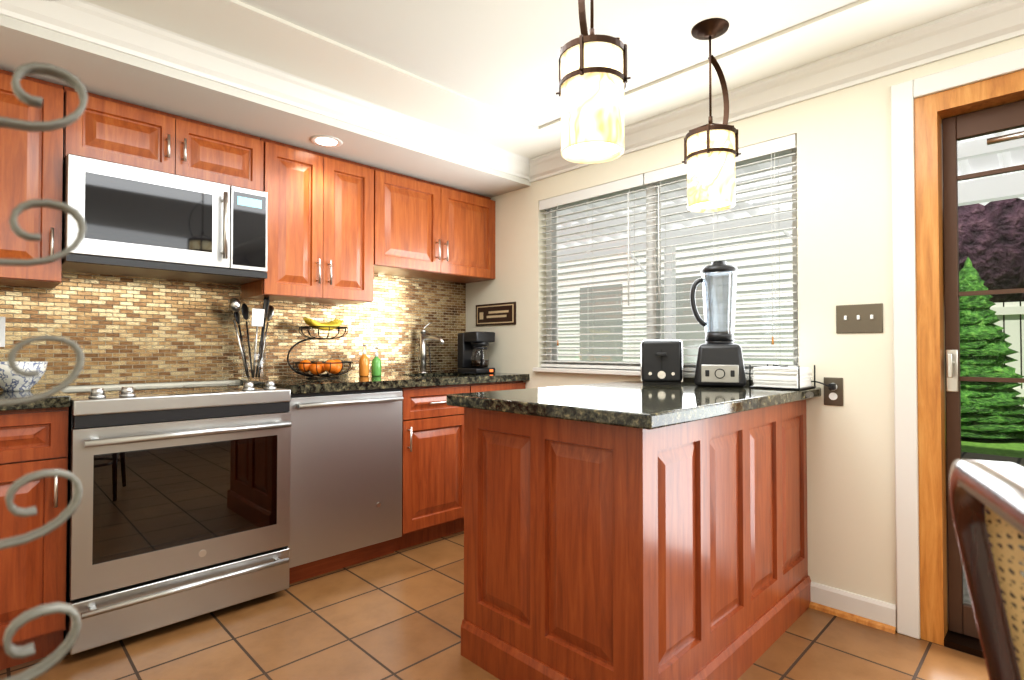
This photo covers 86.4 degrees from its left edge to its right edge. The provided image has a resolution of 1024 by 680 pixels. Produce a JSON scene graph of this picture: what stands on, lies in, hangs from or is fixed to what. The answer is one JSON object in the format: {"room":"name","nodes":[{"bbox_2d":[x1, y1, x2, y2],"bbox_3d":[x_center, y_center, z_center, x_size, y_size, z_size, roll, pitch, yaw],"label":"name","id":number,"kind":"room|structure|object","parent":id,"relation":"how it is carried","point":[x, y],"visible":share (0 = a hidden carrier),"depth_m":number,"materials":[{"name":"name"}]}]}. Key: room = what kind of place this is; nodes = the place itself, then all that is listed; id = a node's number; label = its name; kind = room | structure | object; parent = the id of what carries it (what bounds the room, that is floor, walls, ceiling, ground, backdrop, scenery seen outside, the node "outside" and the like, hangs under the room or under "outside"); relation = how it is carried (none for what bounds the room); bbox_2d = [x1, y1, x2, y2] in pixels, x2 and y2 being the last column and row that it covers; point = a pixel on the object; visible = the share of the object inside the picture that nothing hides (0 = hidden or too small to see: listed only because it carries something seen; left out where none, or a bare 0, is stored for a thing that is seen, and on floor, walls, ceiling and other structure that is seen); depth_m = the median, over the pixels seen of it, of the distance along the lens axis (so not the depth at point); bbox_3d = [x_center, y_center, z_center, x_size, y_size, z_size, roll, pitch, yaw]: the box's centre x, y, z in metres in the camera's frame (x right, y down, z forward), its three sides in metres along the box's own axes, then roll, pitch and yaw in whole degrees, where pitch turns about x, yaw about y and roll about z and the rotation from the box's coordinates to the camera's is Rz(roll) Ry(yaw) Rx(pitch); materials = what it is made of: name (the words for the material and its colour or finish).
{"room":"kitchen","nodes":[
{"label":"kitchen","id":0,"kind":"room"},
{"bbox_2d":[45,371,455,389],"bbox_3d":[-1.432,-0.008,3.024,3.195,2.300,0.140,1,-1,-45],"label":"wall","id":1,"kind":"structure","parent":0,"point":[148,384],"depth_m":2.63,"materials":[{"name":"beige paint"}]},
{"bbox_2d":[0,69,63,287],"bbox_3d":[-2.080,-0.626,2.042,0.596,0.793,0.362,1,-1,-45],"label":"upper cabinet","id":2,"kind":"object","parent":1,"relation":"attached to","point":[31,165],"visible":0.75,"depth_m":2.09,"materials":[{"name":"brown wood"}]},
{"bbox_2d":[63,86,262,191],"bbox_3d":[-1.595,-0.867,2.523,0.760,0.296,0.362,1,-1,-45],"label":"upper cabinet","id":3,"kind":"object","parent":1,"relation":"attached to","point":[112,130],"visible":0.83,"depth_m":2.38,"materials":[{"name":"brown wood"}]},
{"bbox_2d":[62,154,267,284],"bbox_3d":[-1.566,-0.507,2.488,0.754,0.416,0.443,1,-1,-45],"label":"microwave","id":4,"kind":"object","parent":3,"relation":"attached to","point":[143,222],"visible":0.96,"depth_m":2.33,"materials":[{"name":"silver metal"}]},
{"bbox_2d":[0,271,465,387],"bbox_3d":[-1.379,-0.125,2.972,2.912,0.669,0.008,1,-1,-45],"label":"tile backsplash","id":5,"kind":"structure","parent":1,"relation":"attached to","point":[121,329],"depth_m":2.76,"materials":[{"name":"tile"}]},
{"bbox_2d":[0,317,4,346],"bbox_3d":[-2.124,-0.034,2.227,0.080,0.125,0.008,1,-1,-45],"label":"outlet","id":6,"kind":"object","parent":5,"relation":"attached to","point":[2,331],"visible":1,"depth_m":2.25,"materials":[{"name":"white plastic"}]},
{"bbox_2d":[241,138,373,304],"bbox_3d":[-1.105,-0.613,3.001,0.607,0.788,0.362,1,-1,-45],"label":"upper cabinet","id":7,"kind":"object","parent":1,"relation":"attached to","point":[320,243],"visible":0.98,"depth_m":2.87,"materials":[{"name":"brown wood"}]},
{"bbox_2d":[370,166,494,282],"bbox_3d":[-0.551,-0.710,3.547,0.940,0.576,0.362,1,-1,-45],"label":"upper cabinet","id":8,"kind":"object","parent":1,"relation":"attached to","point":[423,229],"visible":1,"depth_m":3.41,"materials":[{"name":"brown wood"}]},
{"bbox_2d":[0,14,529,197],"bbox_3d":[-1.151,-1.088,2.756,2.915,0.150,0.660,1,-1,-45],"label":"soffit","id":9,"kind":"structure","parent":0,"point":[105,72],"depth_m":2.39,"materials":[{"name":"white paint"}]},
{"bbox_2d":[310,135,342,147],"bbox_3d":[-0.944,-1.009,2.776,0.160,0.006,0.160,1,-1,-45],"label":"recessed light","id":10,"kind":"object","parent":9,"relation":"in","point":[326,141],"visible":1,"depth_m":2.77,"materials":[{"name":"white glass"}]},
{"bbox_2d":[0,531,988,679],"bbox_3d":[0.440,1.161,1.101,3.195,0.100,5.480,1,-1,-45],"label":"floor","id":11,"kind":"structure","parent":0,"point":[397,615],"depth_m":2.02,"materials":[{"name":"tile"}]},
{"bbox_2d":[0,407,68,669],"bbox_3d":[-1.979,0.680,1.917,0.596,0.888,0.652,1,-1,-45],"label":"base cabinet","id":12,"kind":"object","parent":11,"relation":"on","point":[33,573],"visible":0.77,"depth_m":1.86,"materials":[{"name":"brown wood"}]},
{"bbox_2d":[0,387,70,410],"bbox_3d":[-1.976,0.214,1.922,0.596,0.040,0.642,1,-1,-45],"label":"countertop","id":13,"kind":"structure","parent":12,"relation":"on","point":[59,399],"depth_m":1.88,"materials":[{"name":"stone"}]},
{"bbox_2d":[0,361,47,390],"bbox_3d":[-1.929,0.141,2.126,0.184,0.112,0.184,1,-1,-45],"label":"ceramic bowl","id":14,"kind":"object","parent":13,"relation":"on","point":[11,380],"visible":0.94,"depth_m":2.08,"materials":[{"name":"ceramic"}]},
{"bbox_2d":[0,62,87,679],"bbox_3d":[-0.578,0.349,0.379,0.413,1.500,0.234,1,-1,-45],"label":"scrollwork","id":15,"kind":"object","parent":11,"relation":"on","point":[55,657],"visible":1,"depth_m":0.43,"materials":[{"name":"grey metal"}]},
{"bbox_2d":[62,381,291,654],"bbox_3d":[-1.459,0.656,2.361,0.757,0.950,0.728,1,-1,-45],"label":"range","id":16,"kind":"object","parent":11,"relation":"on","point":[181,512],"visible":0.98,"depth_m":2.10,"materials":[{"name":"silver metal"}]},
{"bbox_2d":[286,388,403,583],"bbox_3d":[-0.990,0.696,2.864,0.607,0.886,0.667,1,-1,-45],"label":"dishwasher","id":17,"kind":"object","parent":11,"relation":"on","point":[346,483],"visible":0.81,"depth_m":2.65,"materials":[{"name":"silver metal"}]},
{"bbox_2d":[394,381,524,550],"bbox_3d":[-0.450,0.704,3.420,0.940,0.888,0.652,1,-1,-45],"label":"base cabinet","id":18,"kind":"object","parent":11,"relation":"on","point":[432,476],"visible":0.38,"depth_m":3.04,"materials":[{"name":"brown wood"}]},
{"bbox_2d":[241,371,528,393],"bbox_3d":[-0.664,0.235,3.212,1.548,0.040,0.642,1,-1,-45],"label":"countertop","id":19,"kind":"structure","parent":18,"relation":"on","point":[297,385],"depth_m":2.90,"materials":[{"name":"stone"}]},
{"bbox_2d":[228,297,273,380],"bbox_3d":[-1.321,-0.009,2.777,0.225,0.433,0.151,1,-1,-45],"label":"utensil crock","id":20,"kind":"object","parent":19,"relation":"on","point":[262,316],"visible":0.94,"depth_m":2.77,"materials":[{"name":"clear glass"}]},
{"bbox_2d":[287,326,352,378],"bbox_3d":[-1.055,0.069,3.014,0.348,0.285,0.316,1,-1,-45],"label":"fruit basket","id":21,"kind":"object","parent":19,"relation":"on","point":[310,376],"visible":0.98,"depth_m":2.96,"materials":[{"name":"black metal"}]},
{"bbox_2d":[298,317,343,374],"bbox_3d":[-1.032,0.032,3.013,0.252,0.315,0.209,1,-1,-45],"label":"fruit","id":22,"kind":"object","parent":21,"relation":"in","point":[334,369],"visible":0.9,"depth_m":2.96,"materials":[{"name":"orange food"}]},
{"bbox_2d":[359,344,380,375],"bbox_3d":[-0.843,0.121,3.243,0.129,0.188,0.058,0,-1,-20],"label":"soap bottles","id":23,"kind":"object","parent":19,"relation":"on","point":[364,365],"visible":1,"depth_m":3.23,"materials":[{"name":"orange plastic"}]},
{"bbox_2d":[418,322,443,372],"bbox_3d":[-0.510,0.049,3.591,0.106,0.344,0.254,1,-1,-45],"label":"faucet","id":24,"kind":"object","parent":19,"relation":"on","point":[423,338],"visible":1,"depth_m":3.63,"materials":[{"name":"silver metal"}]},
{"bbox_2d":[458,332,494,373],"bbox_3d":[-0.231,0.084,3.666,0.170,0.275,0.226,1,-1,-45],"label":"coffee maker","id":25,"kind":"object","parent":19,"relation":"on","point":[470,353],"visible":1,"depth_m":3.63,"materials":[{"name":"black plastic"}]},
{"bbox_2d":[461,399,810,679],"bbox_3d":[0.543,0.684,2.149,1.308,0.888,0.740,1,-1,-45],"label":"base cabinet","id":26,"kind":"object","parent":11,"relation":"on","point":[594,551],"visible":0.94,"depth_m":1.67,"materials":[{"name":"brown wood"}]},
{"bbox_2d":[446,380,820,429],"bbox_3d":[0.537,0.217,2.130,1.354,0.040,0.830,1,-1,-45],"label":"countertop","id":27,"kind":"structure","parent":26,"relation":"on","point":[637,404],"depth_m":1.76,"materials":[{"name":"stone"}]},
{"bbox_2d":[641,339,682,384],"bbox_3d":[0.716,0.102,2.604,0.188,0.206,0.332,0,-1,16],"label":"toaster","id":28,"kind":"object","parent":27,"relation":"on","point":[661,361],"visible":1,"depth_m":2.47,"materials":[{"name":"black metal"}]},
{"bbox_2d":[690,261,746,386],"bbox_3d":[0.916,-0.073,2.409,0.256,0.549,0.261,1,-1,-45],"label":"blender","id":29,"kind":"object","parent":27,"relation":"on","point":[719,362],"visible":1,"depth_m":2.35,"materials":[{"name":"black plastic"}]},
{"bbox_2d":[749,364,815,389],"bbox_3d":[1.128,0.149,2.276,0.200,0.100,0.200,1,-1,-45],"label":"napkin holder","id":30,"kind":"object","parent":27,"relation":"on","point":[786,377],"visible":1,"depth_m":2.22,"materials":[{"name":"white paper"}]},
{"bbox_2d":[809,602,895,633],"bbox_3d":[2.269,1.104,1.287,0.020,0.020,2.899,1,-1,-45],"label":"molding","id":31,"kind":"structure","parent":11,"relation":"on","point":[855,618],"depth_m":2.19,"materials":[{"name":"brown wood"}]},
{"bbox_2d":[949,459,1023,679],"bbox_3d":[0.593,0.602,0.247,0.549,0.994,0.433,0,-1,26],"label":"chair","id":32,"kind":"object","parent":11,"relation":"on","point":[987,502],"visible":1,"depth_m":0.52,"materials":[{"name":"brown wood"}]},
{"bbox_2d":[238,0,859,126],"bbox_3d":[0.440,-1.239,1.140,3.195,0.100,5.480,1,-1,-45],"label":"ceiling","id":33,"kind":"structure","parent":0,"point":[502,55],"depth_m":2.08,"materials":[{"name":"white paint"}]},
{"bbox_2d":[84,0,991,158],"bbox_3d":[0.672,-1.186,0.904,2.915,0.014,4.540,1,-1,-45],"label":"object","id":34,"kind":"object","parent":33,"relation":"attached to","point":[240,28],"visible":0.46,"depth_m":2.23,"materials":[{"name":"white paint"}]},
{"bbox_2d":[556,0,630,163],"bbox_3d":[0.219,-0.846,1.491,0.199,0.674,0.199,1,-1,-45],"label":"pendant light","id":35,"kind":"object","parent":33,"relation":"hanging from","point":[593,78],"visible":1,"depth_m":1.42,"materials":[{"name":"white glass"}]},
{"bbox_2d":[682,18,740,212],"bbox_3d":[0.747,-0.836,2.052,0.199,0.674,0.199,1,-1,-45],"label":"pendant light","id":36,"kind":"object","parent":33,"relation":"hanging from","point":[711,153],"visible":1,"depth_m":1.99,"materials":[{"name":"white glass"}]},
{"bbox_2d":[466,35,1023,637],"bbox_3d":[1.530,-0.022,2.191,0.140,2.300,5.200,1,-1,-45],"label":"wall","id":37,"kind":"structure","parent":0,"point":[844,199],"depth_m":2.28,"materials":[{"name":"beige paint"}]},
{"bbox_2d":[0,0,531,177],"bbox_3d":[-0.892,-1.110,2.488,2.730,0.115,0.086,1,-1,-45],"label":"crown molding","id":38,"kind":"structure","parent":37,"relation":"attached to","point":[79,19],"depth_m":2.26,"materials":[{"name":"white"}]},
{"bbox_2d":[476,302,515,325],"bbox_3d":[-0.117,-0.176,3.759,0.013,0.150,0.400,1,-1,-45],"label":"coffee sign","id":39,"kind":"object","parent":37,"relation":"attached to","point":[496,314],"visible":1,"depth_m":3.74,"materials":[{"name":"brown wood"}]},
{"bbox_2d":[533,149,798,380],"bbox_3d":[0.740,-0.353,2.963,0.160,1.092,1.580,1,-1,-45],"label":"window","id":40,"kind":"structure","parent":37,"relation":"in","point":[649,284],"depth_m":2.99,"materials":[{"name":"white plastic"}]},
{"bbox_2d":[539,174,648,369],"bbox_3d":[0.459,-0.364,3.226,0.076,1.058,0.760,1,-1,-45],"label":"window blind","id":41,"kind":"object","parent":40,"relation":"attached to","point":[625,184],"visible":0.94,"depth_m":3.18,"materials":[{"name":"white plastic"}]},
{"bbox_2d":[644,134,798,372],"bbox_3d":[0.998,-0.373,2.678,0.076,1.058,0.760,1,-1,-45],"label":"window blind","id":42,"kind":"object","parent":40,"relation":"attached to","point":[770,147],"visible":0.65,"depth_m":2.57,"materials":[{"name":"white plastic"}]},
{"bbox_2d":[524,0,1023,182],"bbox_3d":[1.681,-1.112,1.895,0.086,0.129,4.540,1,-1,-45],"label":"crown molding","id":43,"kind":"structure","parent":37,"relation":"attached to","point":[980,26],"depth_m":2.24,"materials":[{"name":"white"}]},
{"bbox_2d":[811,377,842,405],"bbox_3d":[1.232,0.216,2.350,0.056,0.116,0.332,1,-1,-45],"label":"electrical outlet plate","id":44,"kind":"object","parent":37,"relation":"attached to","point":[833,391],"visible":0.75,"depth_m":2.27,"materials":[{"name":"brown metal"}]},
{"bbox_2d":[810,581,896,630],"bbox_3d":[1.375,1.079,2.220,0.014,0.100,0.314,1,-1,-45],"label":"baseboard","id":45,"kind":"structure","parent":37,"relation":"attached to","point":[860,605],"depth_m":2.19,"materials":[{"name":"white wood"}]},
{"bbox_2d":[836,303,882,332],"bbox_3d":[1.404,-0.086,2.209,0.016,0.116,0.164,1,-1,-45],"label":"switch plate","id":46,"kind":"object","parent":37,"relation":"attached to","point":[862,318],"visible":1,"depth_m":2.21,"materials":[{"name":"grey metal"}]},
{"bbox_2d":[891,48,1023,657],"bbox_3d":[1.923,0.061,1.798,0.188,2.122,1.074,1,-1,-45],"label":"door frame","id":47,"kind":"structure","parent":37,"relation":"attached to","point":[931,111],"depth_m":2.06,"materials":[{"name":"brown wood"}]},
{"bbox_2d":[942,100,1023,638],"bbox_3d":[1.918,0.121,1.792,0.092,1.952,0.784,1,-1,-45],"label":"door","id":48,"kind":"structure","parent":37,"relation":"in","point":[955,129],"depth_m":2.06,"materials":[{"name":"brown"}]},
{"label":"outside","id":49,"kind":"structure","parent":0,"visible":0},
{"bbox_2d":[961,370,1023,604],"bbox_3d":[10.979,1.318,12.305,27.543,0.550,24.000,1,-1,-45],"label":"ground","id":50,"kind":"structure","parent":49,"point":[989,446],"depth_m":4.61,"materials":[{"name":"green plant"}]},
{"bbox_2d":[558,230,792,364],"bbox_3d":[0.797,-0.660,10.599,0.900,3.350,10.400,1,-1,-45],"label":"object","id":51,"kind":"structure","parent":50,"relation":"on","point":[748,280],"depth_m":8.42,"materials":[{"name":"white"}]},
{"bbox_2d":[557,127,1023,359],"bbox_3d":[2.136,-0.033,3.320,2.303,2.740,7.558,1,-1,-45],"label":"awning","id":52,"kind":"object","parent":50,"relation":"on","point":[971,187],"depth_m":4.62,"materials":[{"name":"white"}]},
{"bbox_2d":[958,198,1023,354],"bbox_3d":[10.252,-1.949,8.348,6.603,5.854,10.494,1,-1,-45],"label":"tree","id":53,"kind":"object","parent":50,"relation":"on","point":[997,220],"depth_m":8.55,"materials":[{"name":"purple plant"}]},
{"bbox_2d":[959,257,1023,439],"bbox_3d":[4.495,0.054,5.336,1.084,1.750,1.069,1,-1,-45],"label":"tree","id":54,"kind":"object","parent":50,"relation":"on","point":[988,345],"depth_m":5.06,"materials":[{"name":"green plant"}]},
{"bbox_2d":[961,452,1023,538],"bbox_3d":[2.909,1.099,4.372,0.300,0.510,24.000,1,-1,-45],"label":"stone","id":55,"kind":"object","parent":50,"relation":"on","point":[987,457],"depth_m":3.84,"materials":[{"name":"stone"}]},
{"bbox_2d":[990,301,1023,406],"bbox_3d":[6.523,0.234,6.537,0.070,1.430,22.000,1,-1,-45],"label":"fence","id":56,"kind":"object","parent":50,"relation":"on","point":[1012,317],"depth_m":6.80,"materials":[{"name":"white wood"}]}
]}

